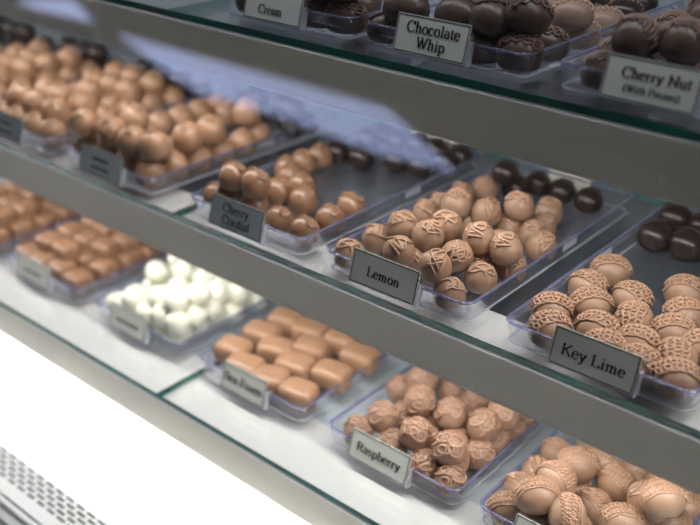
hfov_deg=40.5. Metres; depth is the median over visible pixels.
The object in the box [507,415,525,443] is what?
chocolate
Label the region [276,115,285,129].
dark bonbon
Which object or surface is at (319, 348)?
chocolate
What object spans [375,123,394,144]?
dark bonbon
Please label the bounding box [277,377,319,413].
chocolate
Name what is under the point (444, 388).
chocolate
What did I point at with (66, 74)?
milk bonbon
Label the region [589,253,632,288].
chocolate
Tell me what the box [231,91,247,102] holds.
dark bonbon
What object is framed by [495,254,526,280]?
chocolate
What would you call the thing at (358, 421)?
chocolate
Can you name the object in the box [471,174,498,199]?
chocolate
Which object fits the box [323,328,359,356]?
chocolate
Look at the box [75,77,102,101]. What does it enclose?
milk bonbon
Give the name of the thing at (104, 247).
square caramel
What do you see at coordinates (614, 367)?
name tag
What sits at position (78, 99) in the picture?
milk bonbon
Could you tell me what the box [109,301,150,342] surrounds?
name tag
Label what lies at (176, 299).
white bonbon
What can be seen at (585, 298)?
chocolate
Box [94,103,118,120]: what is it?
milk bonbon
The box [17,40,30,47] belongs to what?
dark bonbon
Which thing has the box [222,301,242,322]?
white bonbon
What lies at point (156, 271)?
white bonbon
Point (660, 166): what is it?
shelf rail
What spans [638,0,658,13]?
chocolate
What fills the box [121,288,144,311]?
white bonbon
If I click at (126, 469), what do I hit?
base
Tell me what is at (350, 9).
chocolate
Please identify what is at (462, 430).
chocolate
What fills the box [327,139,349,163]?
dark bonbon
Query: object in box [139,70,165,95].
milk bonbon
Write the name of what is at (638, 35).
cluster
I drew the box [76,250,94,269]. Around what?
square caramel
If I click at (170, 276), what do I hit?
white bonbon
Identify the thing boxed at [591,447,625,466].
chocolate cream
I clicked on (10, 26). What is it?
dark bonbon
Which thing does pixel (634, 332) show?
chocolate
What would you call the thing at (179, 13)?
glass shelf
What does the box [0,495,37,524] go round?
channel
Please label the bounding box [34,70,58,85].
milk bonbon
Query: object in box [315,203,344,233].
chocolate bonbon
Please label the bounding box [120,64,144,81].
milk bonbon
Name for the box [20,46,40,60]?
milk bonbon
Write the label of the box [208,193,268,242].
name tag
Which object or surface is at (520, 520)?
name tag
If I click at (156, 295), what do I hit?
white bonbon
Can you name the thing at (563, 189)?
dark bonbon
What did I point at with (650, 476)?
chocolate cream
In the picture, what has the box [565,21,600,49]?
chocolate
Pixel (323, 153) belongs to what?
chocolate bonbon
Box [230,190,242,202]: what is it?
chocolate bonbon
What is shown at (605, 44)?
cluster
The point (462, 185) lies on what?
chocolate
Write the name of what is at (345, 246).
chocolate
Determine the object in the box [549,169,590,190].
card
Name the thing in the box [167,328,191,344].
white bonbon
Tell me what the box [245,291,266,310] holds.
white bonbon
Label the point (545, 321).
chocolate
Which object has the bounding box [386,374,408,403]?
chocolate
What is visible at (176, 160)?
milk bonbon
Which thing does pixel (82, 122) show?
milk bonbon
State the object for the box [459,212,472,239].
chocolate
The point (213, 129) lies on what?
milk bonbon
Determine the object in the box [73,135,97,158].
milk bonbon
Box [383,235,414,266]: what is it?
chocolate
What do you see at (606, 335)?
chocolate
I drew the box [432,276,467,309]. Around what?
chocolate
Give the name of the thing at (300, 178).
chocolate bonbon
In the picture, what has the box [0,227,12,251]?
square caramel
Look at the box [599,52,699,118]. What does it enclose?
name tag
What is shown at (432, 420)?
chocolate
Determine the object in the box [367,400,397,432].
chocolate
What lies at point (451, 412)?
chocolate
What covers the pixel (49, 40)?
dark bonbon
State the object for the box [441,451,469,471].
chocolate
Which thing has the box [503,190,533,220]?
chocolate
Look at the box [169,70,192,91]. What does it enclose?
dark bonbon
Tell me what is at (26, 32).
dark bonbon
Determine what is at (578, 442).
chocolate cream
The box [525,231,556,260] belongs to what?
chocolate
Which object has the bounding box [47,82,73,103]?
milk bonbon
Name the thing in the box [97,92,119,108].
milk bonbon
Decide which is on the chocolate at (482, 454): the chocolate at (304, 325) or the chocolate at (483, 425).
the chocolate at (483, 425)
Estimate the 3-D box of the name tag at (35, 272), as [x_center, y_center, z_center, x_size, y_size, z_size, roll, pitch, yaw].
[-0.359,0.010,1.076,0.067,0.028,0.010,22,33,35]
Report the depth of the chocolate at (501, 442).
0.81 m
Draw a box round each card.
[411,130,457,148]
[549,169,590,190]
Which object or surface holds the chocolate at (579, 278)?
on the acrylic tray at (691, 394)
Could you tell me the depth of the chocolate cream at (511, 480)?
0.76 m
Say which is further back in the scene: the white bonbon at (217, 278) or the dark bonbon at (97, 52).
the dark bonbon at (97, 52)
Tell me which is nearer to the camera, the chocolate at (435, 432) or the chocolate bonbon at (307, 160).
the chocolate at (435, 432)
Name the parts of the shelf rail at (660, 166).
plate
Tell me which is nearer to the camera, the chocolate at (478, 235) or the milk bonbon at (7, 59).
the chocolate at (478, 235)
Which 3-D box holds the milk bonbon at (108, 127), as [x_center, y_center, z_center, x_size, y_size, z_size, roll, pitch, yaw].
[-0.235,-0.130,0.932,0.030,0.030,0.031,-14,31,-28]
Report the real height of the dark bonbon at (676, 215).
0.026 m
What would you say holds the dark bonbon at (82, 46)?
on the acrylic tray
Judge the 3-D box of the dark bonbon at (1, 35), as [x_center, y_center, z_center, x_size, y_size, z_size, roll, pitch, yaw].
[-0.505,-0.329,1.369,0.028,0.024,0.027,-11,29,-23]
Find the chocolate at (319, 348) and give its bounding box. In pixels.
[294,335,331,361]
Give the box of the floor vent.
[0,439,116,524]
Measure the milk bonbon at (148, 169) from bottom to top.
0.029 m
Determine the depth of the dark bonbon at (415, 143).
0.98 m
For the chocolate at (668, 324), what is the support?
on the acrylic tray at (691, 394)
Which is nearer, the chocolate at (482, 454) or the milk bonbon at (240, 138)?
the chocolate at (482, 454)
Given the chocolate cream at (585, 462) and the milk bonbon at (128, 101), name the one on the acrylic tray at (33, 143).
the milk bonbon at (128, 101)
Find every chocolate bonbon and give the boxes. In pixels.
[203,181,230,209]
[218,160,245,190]
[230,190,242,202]
[240,194,268,213]
[241,167,270,198]
[264,204,292,235]
[265,176,292,205]
[274,155,300,175]
[277,163,299,180]
[288,171,315,193]
[288,185,317,215]
[289,214,319,245]
[291,148,316,174]
[309,142,332,168]
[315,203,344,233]
[336,191,364,221]
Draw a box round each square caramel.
[0,185,9,195]
[0,193,21,207]
[0,205,15,229]
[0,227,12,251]
[3,181,22,195]
[9,219,35,243]
[15,241,37,256]
[19,188,46,204]
[28,251,54,265]
[34,230,63,252]
[37,204,45,211]
[41,199,58,211]
[47,259,77,282]
[51,237,81,262]
[62,267,94,297]
[73,229,101,249]
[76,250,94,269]
[80,216,96,229]
[87,258,119,285]
[90,236,121,259]
[94,222,118,237]
[112,232,141,250]
[116,249,143,275]
[138,242,163,265]
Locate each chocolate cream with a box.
[487,490,520,524]
[503,471,529,490]
[513,476,559,514]
[519,511,549,524]
[521,455,546,475]
[535,460,577,493]
[540,437,570,459]
[548,492,586,524]
[557,445,600,482]
[575,481,593,494]
[576,439,592,448]
[578,487,612,524]
[585,517,592,524]
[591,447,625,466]
[595,463,636,501]
[599,501,645,524]
[624,462,648,478]
[627,480,665,521]
[629,469,643,481]
[639,477,688,517]
[644,473,657,480]
[654,510,692,524]
[684,489,699,523]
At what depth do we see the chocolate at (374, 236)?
0.77 m
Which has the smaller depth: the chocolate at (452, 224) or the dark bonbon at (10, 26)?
the chocolate at (452, 224)
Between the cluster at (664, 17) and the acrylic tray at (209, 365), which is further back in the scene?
the acrylic tray at (209, 365)
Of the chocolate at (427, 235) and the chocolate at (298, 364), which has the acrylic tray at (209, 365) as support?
the chocolate at (298, 364)
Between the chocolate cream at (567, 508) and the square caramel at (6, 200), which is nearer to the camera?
the chocolate cream at (567, 508)
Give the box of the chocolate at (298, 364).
[273,350,316,380]
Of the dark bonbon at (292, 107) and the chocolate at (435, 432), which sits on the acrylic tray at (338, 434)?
the chocolate at (435, 432)
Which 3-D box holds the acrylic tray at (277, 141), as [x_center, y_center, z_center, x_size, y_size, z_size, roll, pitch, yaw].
[-0.149,-0.136,1.014,0.140,0.018,0.278,22,33,35]
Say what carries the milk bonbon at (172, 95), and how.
on the acrylic tray at (33, 143)
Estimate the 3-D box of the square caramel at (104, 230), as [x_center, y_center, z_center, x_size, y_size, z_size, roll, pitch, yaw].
[-0.288,-0.036,1.135,0.029,0.025,0.030,-21,34,-36]
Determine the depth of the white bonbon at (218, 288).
0.99 m
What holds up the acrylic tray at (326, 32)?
on the glass shelf at (179, 13)
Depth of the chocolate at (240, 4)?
0.77 m
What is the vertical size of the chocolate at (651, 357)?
0.025 m
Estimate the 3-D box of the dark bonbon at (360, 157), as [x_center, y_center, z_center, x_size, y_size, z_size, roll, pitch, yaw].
[0.011,-0.106,0.952,0.027,0.024,0.026,17,31,28]
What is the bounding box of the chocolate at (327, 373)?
[310,358,353,394]
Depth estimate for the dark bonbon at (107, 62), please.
1.22 m
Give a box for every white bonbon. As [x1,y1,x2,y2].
[105,291,122,308]
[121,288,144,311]
[125,283,145,292]
[135,301,152,324]
[142,278,164,290]
[143,290,149,300]
[145,260,167,282]
[148,285,168,306]
[151,303,170,326]
[152,323,166,336]
[163,288,188,311]
[164,267,174,283]
[165,311,190,334]
[167,255,179,267]
[167,276,189,291]
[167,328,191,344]
[173,260,194,280]
[183,304,206,326]
[186,282,211,305]
[190,319,207,335]
[192,268,215,284]
[203,295,222,318]
[207,280,229,302]
[207,314,222,327]
[215,276,230,284]
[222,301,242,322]
[223,299,245,309]
[228,283,248,303]
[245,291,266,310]
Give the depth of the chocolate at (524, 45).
0.62 m
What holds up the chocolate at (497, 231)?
on the acrylic tray at (622, 208)
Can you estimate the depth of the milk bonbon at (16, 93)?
1.03 m
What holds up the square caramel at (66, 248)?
on the acrylic tray at (51, 280)
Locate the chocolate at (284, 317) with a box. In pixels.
[267,306,305,337]
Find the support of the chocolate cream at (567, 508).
on the chocolate cream at (588, 522)
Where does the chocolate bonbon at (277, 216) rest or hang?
on the acrylic tray at (349, 226)
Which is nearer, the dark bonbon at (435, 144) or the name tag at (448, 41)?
the name tag at (448, 41)
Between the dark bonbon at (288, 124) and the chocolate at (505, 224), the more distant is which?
the dark bonbon at (288, 124)
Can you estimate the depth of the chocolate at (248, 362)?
0.90 m
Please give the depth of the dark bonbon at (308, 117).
1.04 m
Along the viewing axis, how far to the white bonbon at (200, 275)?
1.02 m
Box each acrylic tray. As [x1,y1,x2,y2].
[0,216,81,256]
[9,252,167,300]
[21,64,240,153]
[65,92,340,194]
[96,266,274,355]
[190,124,482,255]
[199,319,397,420]
[227,0,441,39]
[327,159,634,321]
[329,365,543,502]
[367,0,688,78]
[480,431,699,524]
[506,205,699,411]
[560,44,699,118]
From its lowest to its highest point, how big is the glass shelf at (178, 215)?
0.006 m
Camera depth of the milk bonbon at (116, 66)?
1.12 m
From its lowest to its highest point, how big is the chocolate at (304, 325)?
0.024 m
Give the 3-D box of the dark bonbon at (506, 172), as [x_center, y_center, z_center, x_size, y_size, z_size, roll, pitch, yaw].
[0.144,-0.084,0.875,0.026,0.023,0.025,-11,29,-23]
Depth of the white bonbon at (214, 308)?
0.97 m
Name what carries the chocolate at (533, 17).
on the chocolate at (524, 45)
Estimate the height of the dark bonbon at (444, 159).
0.023 m
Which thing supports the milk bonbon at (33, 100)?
on the acrylic tray at (33, 143)
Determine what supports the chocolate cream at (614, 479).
on the acrylic tray at (488, 513)
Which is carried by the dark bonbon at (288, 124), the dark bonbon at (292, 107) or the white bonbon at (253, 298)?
the dark bonbon at (292, 107)
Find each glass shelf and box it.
[0,17,395,217]
[0,301,216,397]
[101,0,214,15]
[158,361,379,524]
[169,0,699,142]
[174,126,699,438]
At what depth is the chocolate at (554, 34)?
0.65 m
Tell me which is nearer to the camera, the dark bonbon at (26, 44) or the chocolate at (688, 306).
the chocolate at (688, 306)
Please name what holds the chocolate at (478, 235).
on the chocolate at (485, 258)
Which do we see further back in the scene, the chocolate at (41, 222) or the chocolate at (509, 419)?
the chocolate at (41, 222)
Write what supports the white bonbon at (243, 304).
on the acrylic tray at (104, 309)
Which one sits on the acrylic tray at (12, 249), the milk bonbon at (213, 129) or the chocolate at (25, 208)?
the chocolate at (25, 208)
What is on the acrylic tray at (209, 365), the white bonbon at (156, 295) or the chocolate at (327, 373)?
the chocolate at (327, 373)
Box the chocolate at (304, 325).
[290,317,329,341]
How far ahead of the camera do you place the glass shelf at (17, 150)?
1.00 m
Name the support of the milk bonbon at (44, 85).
on the acrylic tray at (33, 143)
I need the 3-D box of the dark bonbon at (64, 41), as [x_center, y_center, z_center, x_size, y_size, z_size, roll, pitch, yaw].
[-0.374,-0.287,1.258,0.028,0.026,0.027,-13,30,-26]
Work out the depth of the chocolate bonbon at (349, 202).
0.83 m
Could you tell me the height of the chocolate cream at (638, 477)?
0.026 m
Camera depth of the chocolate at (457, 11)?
0.64 m
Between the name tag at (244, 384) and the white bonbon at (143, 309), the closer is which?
the name tag at (244, 384)
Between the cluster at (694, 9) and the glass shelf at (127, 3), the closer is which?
the cluster at (694, 9)
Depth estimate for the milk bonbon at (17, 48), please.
1.19 m
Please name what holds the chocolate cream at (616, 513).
on the acrylic tray at (488, 513)
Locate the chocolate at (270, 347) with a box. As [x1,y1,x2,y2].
[256,335,294,364]
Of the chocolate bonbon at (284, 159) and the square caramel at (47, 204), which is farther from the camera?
the square caramel at (47, 204)
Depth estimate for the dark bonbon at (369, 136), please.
0.99 m
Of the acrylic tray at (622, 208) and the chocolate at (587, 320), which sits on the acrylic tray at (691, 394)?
the chocolate at (587, 320)
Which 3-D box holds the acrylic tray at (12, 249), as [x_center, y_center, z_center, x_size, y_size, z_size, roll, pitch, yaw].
[-0.388,-0.078,1.264,0.140,0.018,0.278,22,33,35]
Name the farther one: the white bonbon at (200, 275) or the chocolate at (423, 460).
the white bonbon at (200, 275)
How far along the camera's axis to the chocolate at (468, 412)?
0.82 m
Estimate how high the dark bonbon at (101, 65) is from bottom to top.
0.024 m
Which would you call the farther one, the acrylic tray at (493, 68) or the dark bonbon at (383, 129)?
the dark bonbon at (383, 129)
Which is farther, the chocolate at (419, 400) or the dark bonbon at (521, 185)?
the dark bonbon at (521, 185)
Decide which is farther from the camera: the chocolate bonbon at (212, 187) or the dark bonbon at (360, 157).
the dark bonbon at (360, 157)
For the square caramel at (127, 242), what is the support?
on the acrylic tray at (51, 280)
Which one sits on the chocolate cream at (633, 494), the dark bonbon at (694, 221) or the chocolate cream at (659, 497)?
the chocolate cream at (659, 497)
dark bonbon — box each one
[0,15,8,33]
[0,34,4,43]
[3,19,20,37]
[4,36,17,46]
[16,23,36,42]
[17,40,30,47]
[40,36,56,50]
[57,36,76,50]
[73,40,90,59]
[87,43,109,62]
[88,59,104,70]
[104,58,124,68]
[134,57,155,72]
[152,63,173,84]
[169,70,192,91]
[184,83,193,97]
[191,82,213,100]
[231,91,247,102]
[247,86,269,105]
[260,101,277,122]
[270,93,289,114]
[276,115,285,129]
[281,97,304,118]
[281,118,304,138]
[299,112,318,133]
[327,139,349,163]
[348,144,373,169]
[356,127,379,148]
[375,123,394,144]
[383,148,408,171]
[406,132,429,153]
[408,153,433,176]
[424,137,448,157]
[432,149,457,172]
[450,144,472,165]
[492,159,519,185]
[501,175,528,196]
[526,170,550,195]
[547,178,575,203]
[574,187,603,212]
[637,218,673,251]
[658,202,692,230]
[668,226,699,259]
[687,211,699,229]
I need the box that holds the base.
[0,333,308,524]
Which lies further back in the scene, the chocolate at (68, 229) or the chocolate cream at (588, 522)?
the chocolate at (68, 229)
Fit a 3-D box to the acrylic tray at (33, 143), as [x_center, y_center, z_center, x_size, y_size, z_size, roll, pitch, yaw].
[-0.272,-0.184,1.105,0.140,0.018,0.278,22,33,35]
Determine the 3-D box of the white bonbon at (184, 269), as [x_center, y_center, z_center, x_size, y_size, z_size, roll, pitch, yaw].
[-0.183,0.007,1.046,0.025,0.024,0.025,-12,30,-25]
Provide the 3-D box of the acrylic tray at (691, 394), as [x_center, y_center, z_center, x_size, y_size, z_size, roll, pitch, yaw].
[0.247,0.021,0.719,0.140,0.018,0.278,22,33,35]
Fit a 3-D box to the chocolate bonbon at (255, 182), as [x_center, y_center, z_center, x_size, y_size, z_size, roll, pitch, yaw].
[-0.082,-0.070,0.825,0.026,0.027,0.026,-14,31,-28]
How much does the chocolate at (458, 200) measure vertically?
0.026 m
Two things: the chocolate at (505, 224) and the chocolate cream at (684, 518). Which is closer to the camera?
the chocolate cream at (684, 518)
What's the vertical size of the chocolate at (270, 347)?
0.024 m
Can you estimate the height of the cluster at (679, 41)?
0.029 m
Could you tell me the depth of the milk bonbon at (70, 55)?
1.17 m
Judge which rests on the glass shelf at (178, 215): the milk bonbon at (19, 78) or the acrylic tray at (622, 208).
the acrylic tray at (622, 208)
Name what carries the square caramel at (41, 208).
on the acrylic tray at (12, 249)
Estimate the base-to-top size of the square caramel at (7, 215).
0.025 m
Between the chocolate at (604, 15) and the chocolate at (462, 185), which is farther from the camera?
the chocolate at (462, 185)
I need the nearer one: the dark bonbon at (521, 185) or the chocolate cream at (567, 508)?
the chocolate cream at (567, 508)
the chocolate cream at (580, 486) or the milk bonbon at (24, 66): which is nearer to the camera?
the chocolate cream at (580, 486)
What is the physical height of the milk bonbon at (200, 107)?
0.030 m
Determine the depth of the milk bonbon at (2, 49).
1.26 m
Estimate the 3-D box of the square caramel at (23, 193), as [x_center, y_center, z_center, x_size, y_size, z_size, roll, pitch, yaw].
[-0.411,-0.085,1.232,0.030,0.025,0.029,20,32,32]
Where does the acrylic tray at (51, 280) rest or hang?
on the glass shelf at (5, 306)
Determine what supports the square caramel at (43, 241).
on the acrylic tray at (51, 280)
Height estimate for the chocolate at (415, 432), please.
0.028 m
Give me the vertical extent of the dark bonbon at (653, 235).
0.026 m
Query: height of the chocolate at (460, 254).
0.026 m
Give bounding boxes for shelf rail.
[0,0,699,209]
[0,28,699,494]
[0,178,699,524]
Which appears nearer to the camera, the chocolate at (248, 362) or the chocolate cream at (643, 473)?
the chocolate cream at (643, 473)
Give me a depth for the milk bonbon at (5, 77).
1.11 m
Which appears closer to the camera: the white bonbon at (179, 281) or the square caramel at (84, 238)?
the white bonbon at (179, 281)
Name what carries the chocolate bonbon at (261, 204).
on the acrylic tray at (349, 226)
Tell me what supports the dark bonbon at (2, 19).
on the acrylic tray
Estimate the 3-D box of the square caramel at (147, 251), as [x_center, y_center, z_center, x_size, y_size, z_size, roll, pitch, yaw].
[-0.240,-0.011,1.127,0.030,0.025,0.029,20,33,33]
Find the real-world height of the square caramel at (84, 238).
0.025 m
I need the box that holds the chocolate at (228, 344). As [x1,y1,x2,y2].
[213,334,254,363]
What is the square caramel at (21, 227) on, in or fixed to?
on the acrylic tray at (12, 249)
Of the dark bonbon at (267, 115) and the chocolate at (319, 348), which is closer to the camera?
the chocolate at (319, 348)
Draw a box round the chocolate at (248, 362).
[223,351,266,372]
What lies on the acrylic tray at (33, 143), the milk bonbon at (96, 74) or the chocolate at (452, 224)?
the milk bonbon at (96, 74)
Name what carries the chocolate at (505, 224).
on the acrylic tray at (622, 208)
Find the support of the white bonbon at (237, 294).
on the white bonbon at (229, 308)
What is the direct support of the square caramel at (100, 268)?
on the acrylic tray at (51, 280)
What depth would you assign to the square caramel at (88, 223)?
1.14 m
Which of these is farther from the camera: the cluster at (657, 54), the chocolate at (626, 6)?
the chocolate at (626, 6)
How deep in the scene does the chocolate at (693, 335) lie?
0.63 m
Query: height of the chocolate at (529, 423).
0.026 m
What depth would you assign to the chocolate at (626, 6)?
0.76 m
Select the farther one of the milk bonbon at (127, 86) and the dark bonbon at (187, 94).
the dark bonbon at (187, 94)
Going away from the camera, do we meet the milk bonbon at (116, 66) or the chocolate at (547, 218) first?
the chocolate at (547, 218)
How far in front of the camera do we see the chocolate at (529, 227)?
0.79 m
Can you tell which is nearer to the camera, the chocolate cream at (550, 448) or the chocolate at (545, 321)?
the chocolate at (545, 321)
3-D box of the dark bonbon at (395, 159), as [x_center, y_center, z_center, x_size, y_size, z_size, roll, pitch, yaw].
[0.046,-0.103,0.947,0.026,0.023,0.025,-10,29,-20]
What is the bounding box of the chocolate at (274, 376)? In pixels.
[251,364,290,397]
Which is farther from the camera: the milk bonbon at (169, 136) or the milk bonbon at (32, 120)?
the milk bonbon at (32, 120)
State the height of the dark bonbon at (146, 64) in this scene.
0.025 m
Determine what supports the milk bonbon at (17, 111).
on the acrylic tray at (33, 143)
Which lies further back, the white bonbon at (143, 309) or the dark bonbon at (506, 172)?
the white bonbon at (143, 309)
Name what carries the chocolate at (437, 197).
on the acrylic tray at (622, 208)
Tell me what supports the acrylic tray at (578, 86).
on the glass shelf at (179, 13)
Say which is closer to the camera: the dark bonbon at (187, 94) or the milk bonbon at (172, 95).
the milk bonbon at (172, 95)
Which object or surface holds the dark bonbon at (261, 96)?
on the dark bonbon at (267, 115)
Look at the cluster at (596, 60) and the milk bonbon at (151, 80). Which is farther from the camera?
the milk bonbon at (151, 80)
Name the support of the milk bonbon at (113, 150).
on the acrylic tray at (277, 141)
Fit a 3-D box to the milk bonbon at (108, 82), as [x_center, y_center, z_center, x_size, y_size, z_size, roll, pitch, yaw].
[-0.273,-0.204,1.091,0.030,0.030,0.031,-17,32,-31]
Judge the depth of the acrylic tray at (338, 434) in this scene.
0.81 m
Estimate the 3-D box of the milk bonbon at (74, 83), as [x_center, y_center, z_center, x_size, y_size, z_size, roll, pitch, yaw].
[-0.320,-0.200,1.116,0.030,0.030,0.031,-6,28,-13]
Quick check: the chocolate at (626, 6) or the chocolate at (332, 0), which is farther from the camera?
the chocolate at (626, 6)
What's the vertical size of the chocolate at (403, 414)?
0.026 m
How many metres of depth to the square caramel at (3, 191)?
1.22 m
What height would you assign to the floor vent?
0.030 m
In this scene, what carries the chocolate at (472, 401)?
on the acrylic tray at (338, 434)
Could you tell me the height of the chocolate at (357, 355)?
0.024 m
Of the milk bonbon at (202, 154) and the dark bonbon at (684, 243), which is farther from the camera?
the milk bonbon at (202, 154)
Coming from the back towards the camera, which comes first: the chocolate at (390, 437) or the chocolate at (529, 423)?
the chocolate at (529, 423)
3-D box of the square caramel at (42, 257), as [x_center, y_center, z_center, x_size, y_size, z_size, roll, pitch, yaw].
[-0.354,0.002,1.097,0.029,0.025,0.030,-23,35,-38]
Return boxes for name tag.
[0,111,27,144]
[15,251,53,290]
[79,143,126,185]
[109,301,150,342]
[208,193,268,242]
[220,360,269,408]
[243,0,303,30]
[348,427,412,487]
[349,247,422,307]
[392,12,474,67]
[514,513,538,524]
[548,324,643,397]
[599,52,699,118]
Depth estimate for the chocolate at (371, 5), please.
0.75 m
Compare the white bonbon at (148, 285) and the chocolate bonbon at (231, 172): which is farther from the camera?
the white bonbon at (148, 285)
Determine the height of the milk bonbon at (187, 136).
0.031 m
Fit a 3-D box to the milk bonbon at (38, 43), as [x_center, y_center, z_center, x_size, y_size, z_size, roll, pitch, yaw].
[-0.400,-0.274,1.222,0.030,0.031,0.031,-15,31,-29]
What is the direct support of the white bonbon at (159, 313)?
on the white bonbon at (161, 330)
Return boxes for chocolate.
[10,199,38,220]
[31,211,59,233]
[52,205,81,224]
[57,221,85,237]
[213,334,254,363]
[223,351,266,372]
[235,0,244,12]
[241,319,282,348]
[251,364,290,397]
[256,335,294,364]
[267,306,305,337]
[273,350,316,380]
[277,377,319,413]
[290,317,329,341]
[294,335,331,361]
[301,0,331,28]
[310,358,353,394]
[323,328,359,356]
[324,0,368,33]
[332,0,355,1]
[333,237,363,268]
[338,341,380,375]
[343,414,373,444]
[357,0,381,20]
[362,222,390,253]
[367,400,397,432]
[378,428,407,453]
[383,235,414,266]
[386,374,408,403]
[387,210,417,239]
[395,399,411,428]
[399,416,432,450]
[404,385,435,417]
[407,247,424,270]
[407,366,437,390]
[409,448,440,482]
[411,219,444,251]
[412,198,439,222]
[418,248,451,283]
[425,405,444,431]
[427,426,439,448]
[429,192,445,209]
[431,430,466,464]
[432,209,462,240]
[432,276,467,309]
[434,397,467,429]
[434,464,466,496]
[435,378,465,399]
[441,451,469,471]
[442,188,471,218]
[442,239,472,272]
[446,427,471,443]
[451,181,474,204]
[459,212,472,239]
[461,390,490,411]
[463,221,494,254]
[463,410,470,429]
[464,261,496,293]
[466,253,495,270]
[466,439,496,470]
[467,408,500,441]
[468,0,516,37]
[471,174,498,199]
[471,197,501,226]
[488,401,519,430]
[489,231,522,265]
[491,431,510,455]
[493,229,503,234]
[494,213,522,234]
[495,31,544,71]
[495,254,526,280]
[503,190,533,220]
[505,0,554,34]
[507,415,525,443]
[518,219,546,247]
[520,414,538,430]
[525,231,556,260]
[526,309,573,348]
[529,211,555,234]
[529,291,575,319]
[535,196,562,223]
[536,25,569,61]
[551,0,593,30]
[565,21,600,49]
[567,268,609,294]
[569,286,614,317]
[573,309,620,333]
[584,328,626,347]
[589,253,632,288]
[594,0,610,6]
[594,5,624,36]
[607,0,643,14]
[611,280,654,310]
[614,300,653,326]
[616,323,660,349]
[620,343,662,386]
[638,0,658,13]
[649,312,696,339]
[651,357,699,400]
[656,336,697,364]
[662,273,699,300]
[662,296,699,327]
[681,328,699,367]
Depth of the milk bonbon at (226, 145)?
0.95 m
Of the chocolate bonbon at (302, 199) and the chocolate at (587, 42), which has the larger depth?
the chocolate bonbon at (302, 199)
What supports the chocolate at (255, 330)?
on the acrylic tray at (209, 365)
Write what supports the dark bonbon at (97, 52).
on the dark bonbon at (101, 65)
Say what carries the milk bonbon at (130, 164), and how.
on the acrylic tray at (277, 141)
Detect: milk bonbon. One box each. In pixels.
[0,45,5,53]
[0,51,18,72]
[0,65,10,87]
[0,83,7,99]
[0,98,10,112]
[6,43,25,55]
[6,82,32,106]
[6,104,26,119]
[8,75,33,89]
[12,56,37,80]
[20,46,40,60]
[22,89,49,113]
[22,110,42,139]
[28,38,51,52]
[33,79,54,92]
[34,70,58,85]
[35,51,59,73]
[37,117,67,146]
[41,98,70,124]
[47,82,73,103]
[56,64,80,84]
[57,45,81,69]
[65,110,75,138]
[68,90,96,111]
[68,108,98,138]
[69,80,79,91]
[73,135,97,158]
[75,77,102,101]
[78,60,100,78]
[82,68,105,82]
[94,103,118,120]
[95,141,119,154]
[96,115,125,146]
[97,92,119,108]
[99,71,122,93]
[104,60,124,74]
[115,76,141,101]
[116,97,142,115]
[116,125,145,157]
[116,151,142,176]
[119,104,148,131]
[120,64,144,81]
[135,159,165,187]
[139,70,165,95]
[139,90,163,114]
[139,129,171,160]
[147,109,173,135]
[160,86,185,111]
[160,150,188,180]
[168,103,194,127]
[168,134,182,153]
[172,121,203,152]
[182,145,211,172]
[188,98,212,122]
[196,114,225,144]
[206,93,226,114]
[206,137,234,163]
[214,99,237,126]
[229,127,256,155]
[232,96,260,125]
[245,120,270,146]
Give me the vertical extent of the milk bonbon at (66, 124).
0.030 m
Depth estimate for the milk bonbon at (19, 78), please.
1.12 m
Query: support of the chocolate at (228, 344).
on the acrylic tray at (209, 365)
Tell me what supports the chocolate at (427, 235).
on the chocolate at (418, 252)
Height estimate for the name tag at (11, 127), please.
0.028 m
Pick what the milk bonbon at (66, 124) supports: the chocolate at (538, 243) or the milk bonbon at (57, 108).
the milk bonbon at (57, 108)
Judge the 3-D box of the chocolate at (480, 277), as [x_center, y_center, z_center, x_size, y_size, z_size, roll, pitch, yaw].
[0.100,0.011,0.724,0.025,0.025,0.025,7,28,12]
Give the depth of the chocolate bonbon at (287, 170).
0.89 m
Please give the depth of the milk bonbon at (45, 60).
1.15 m
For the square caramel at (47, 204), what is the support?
on the acrylic tray at (12, 249)
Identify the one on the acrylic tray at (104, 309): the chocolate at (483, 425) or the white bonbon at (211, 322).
the white bonbon at (211, 322)
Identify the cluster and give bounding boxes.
[580,49,614,89]
[598,36,613,51]
[610,13,662,59]
[655,9,690,26]
[655,51,661,59]
[657,16,699,65]
[664,60,696,68]
[687,0,699,19]
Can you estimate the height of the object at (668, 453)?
0.040 m
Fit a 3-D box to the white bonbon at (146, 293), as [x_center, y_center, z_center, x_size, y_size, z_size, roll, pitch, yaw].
[-0.214,0.041,1.026,0.026,0.024,0.025,20,32,32]
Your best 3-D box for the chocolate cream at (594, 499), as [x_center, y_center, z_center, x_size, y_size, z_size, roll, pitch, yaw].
[0.193,0.191,0.742,0.028,0.027,0.035,-10,29,-20]
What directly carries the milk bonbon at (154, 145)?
on the milk bonbon at (148, 169)
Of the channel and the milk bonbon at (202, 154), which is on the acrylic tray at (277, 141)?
the milk bonbon at (202, 154)
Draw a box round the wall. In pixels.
[40,0,693,213]
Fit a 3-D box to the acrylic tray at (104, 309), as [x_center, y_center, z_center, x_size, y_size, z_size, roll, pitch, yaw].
[-0.135,0.022,1.077,0.140,0.018,0.278,22,33,35]
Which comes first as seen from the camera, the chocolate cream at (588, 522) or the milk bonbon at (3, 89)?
the chocolate cream at (588, 522)
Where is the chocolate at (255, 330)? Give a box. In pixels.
[241,319,282,348]
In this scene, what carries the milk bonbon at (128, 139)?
on the milk bonbon at (130, 164)
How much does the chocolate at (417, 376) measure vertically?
0.028 m

